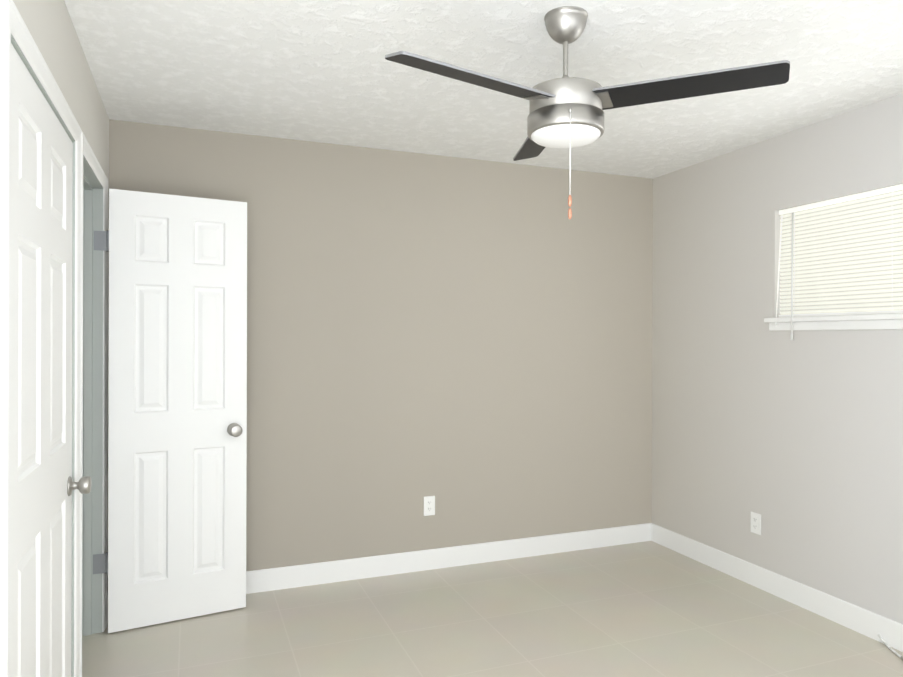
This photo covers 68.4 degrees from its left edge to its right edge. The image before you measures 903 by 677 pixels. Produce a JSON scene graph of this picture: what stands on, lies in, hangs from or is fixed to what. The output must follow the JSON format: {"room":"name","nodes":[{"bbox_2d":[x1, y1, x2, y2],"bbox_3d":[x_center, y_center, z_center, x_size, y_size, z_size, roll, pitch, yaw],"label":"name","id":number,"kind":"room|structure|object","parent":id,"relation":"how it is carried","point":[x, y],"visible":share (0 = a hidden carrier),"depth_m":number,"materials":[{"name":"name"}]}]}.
{"room":"empty bedroom","nodes":[
{"label":"empty bedroom","id":0,"kind":"room"},
{"bbox_2d":[13,0,108,590],"bbox_3d":[-0.992,0.137,1.319,0.120,2.440,4.200,0,0,-21],"label":"wall","id":1,"kind":"structure","parent":0,"point":[50,27],"depth_m":2.26,"materials":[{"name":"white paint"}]},
{"bbox_2d":[0,0,81,676],"bbox_3d":[-1.212,0.325,1.880,0.124,2.062,0.945,0,0,-21],"label":"door frame","id":2,"kind":"structure","parent":1,"relation":"attached to","point":[29,68],"depth_m":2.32,"materials":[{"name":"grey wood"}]},
{"bbox_2d":[10,43,91,676],"bbox_3d":[-1.177,0.333,1.894,0.169,2.030,0.900,0,0,-21],"label":"closet door","id":3,"kind":"structure","parent":1,"relation":"in","point":[43,485],"depth_m":1.84,"materials":[{"name":"white wood"}]},
{"bbox_2d":[81,132,107,676],"bbox_3d":[-1.539,0.303,2.737,0.138,2.102,0.770,0,0,-21],"label":"door frame","id":4,"kind":"structure","parent":1,"relation":"attached to","point":[92,397],"depth_m":3.05,"materials":[{"name":"grey wood"}]},
{"bbox_2d":[93,231,106,573],"bbox_3d":[-1.615,0.293,3.055,0.056,1.575,0.004,0,0,-21],"label":"jamb hinge leaves","id":5,"kind":"object","parent":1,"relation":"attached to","point":[100,244],"visible":1,"depth_m":3.05,"materials":[{"name":"silver metal"}]},
{"bbox_2d":[107,591,107,622],"bbox_3d":[-1.660,1.294,3.203,0.013,0.118,0.182,0,0,-21],"label":"baseboard","id":6,"kind":"structure","parent":1,"relation":"attached to","point":[107,606],"depth_m":3.17,"materials":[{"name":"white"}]},
{"bbox_2d":[106,189,246,632],"bbox_3d":[-1.308,0.332,3.197,0.627,2.030,0.169,0,0,-29],"label":"entry door","id":7,"kind":"structure","parent":1,"relation":"in","point":[177,392],"depth_m":3.17,"materials":[{"name":"white wood"}]},
{"bbox_2d":[109,119,652,570],"bbox_3d":[-0.744,0.136,3.735,4.701,2.440,0.120,0,0,-21],"label":"wall","id":8,"kind":"structure","parent":0,"point":[466,343],"depth_m":3.90,"materials":[{"name":"paint"}]},
{"bbox_2d":[424,496,434,515],"bbox_3d":[-0.130,0.984,3.907,0.070,0.114,0.009,0,0,-21],"label":"electrical outlet","id":9,"kind":"object","parent":8,"relation":"attached to","point":[429,505],"visible":1,"depth_m":3.90,"materials":[{"name":"white plastic"}]},
{"bbox_2d":[246,523,651,593],"bbox_3d":[-0.173,1.298,3.889,3.281,0.118,0.013,0,0,-21],"label":"baseboard","id":10,"kind":"structure","parent":8,"relation":"attached to","point":[272,579],"depth_m":3.92,"materials":[{"name":"white wood"}]},
{"bbox_2d":[64,0,902,178],"bbox_3d":[0.046,-1.130,1.722,4.701,0.100,4.440,0,0,-21],"label":"ceiling","id":11,"kind":"structure","parent":0,"point":[323,71],"depth_m":2.63,"materials":[{"name":"white paint"}]},
{"bbox_2d":[385,6,789,218],"bbox_3d":[0.282,-0.727,2.266,1.158,0.705,1.168,0,0,-21],"label":"fan","id":12,"kind":"object","parent":11,"relation":"hanging from","point":[566,111],"visible":1,"depth_m":2.11,"materials":[{"name":"silver metal"}]},
{"bbox_2d":[82,541,902,676],"bbox_3d":[0.038,1.410,1.724,4.701,0.100,4.440,0,0,-21],"label":"floor","id":13,"kind":"structure","parent":0,"point":[646,609],"depth_m":3.08,"materials":[{"name":"tile"}]},
{"bbox_2d":[878,634,902,659],"bbox_3d":[1.921,1.347,2.895,0.016,0.034,0.198,0,0,2],"label":"coaxial cable","id":14,"kind":"object","parent":13,"relation":"on","point":[889,647],"visible":1,"depth_m":2.91,"materials":[{"name":"white plastic"}]},
{"bbox_2d":[652,93,902,623],"bbox_3d":[2.176,0.145,2.556,0.120,2.440,4.200,0,0,-21],"label":"wall","id":15,"kind":"structure","parent":0,"point":[796,442],"depth_m":3.56,"materials":[{"name":"paint"}]},
{"bbox_2d":[751,512,760,534],"bbox_3d":[1.674,1.017,3.658,0.009,0.114,0.070,0,0,-21],"label":"electrical outlet","id":16,"kind":"object","parent":15,"relation":"attached to","point":[755,523],"visible":1,"depth_m":3.65,"materials":[{"name":"white plastic"}]},
{"bbox_2d":[651,523,902,651],"bbox_3d":[2.113,1.306,2.527,0.013,0.118,4.187,0,0,-21],"label":"baseboard","id":17,"kind":"structure","parent":15,"relation":"attached to","point":[867,623],"depth_m":3.44,"materials":[{"name":"white wood"}]},
{"bbox_2d":[764,313,902,330],"bbox_3d":[2.016,-0.074,2.847,0.117,0.068,1.584,0,0,-21],"label":"window sill","id":18,"kind":"structure","parent":15,"relation":"attached to","point":[868,322],"depth_m":3.16,"materials":[{"name":"white wood"}]},
{"bbox_2d":[775,184,902,339],"bbox_3d":[1.998,-0.335,2.839,0.102,0.693,1.508,0,0,-21],"label":"window blind","id":19,"kind":"object","parent":15,"relation":"attached to","point":[842,255],"visible":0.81,"depth_m":3.21,"materials":[{"name":"white plastic"}]}
]}

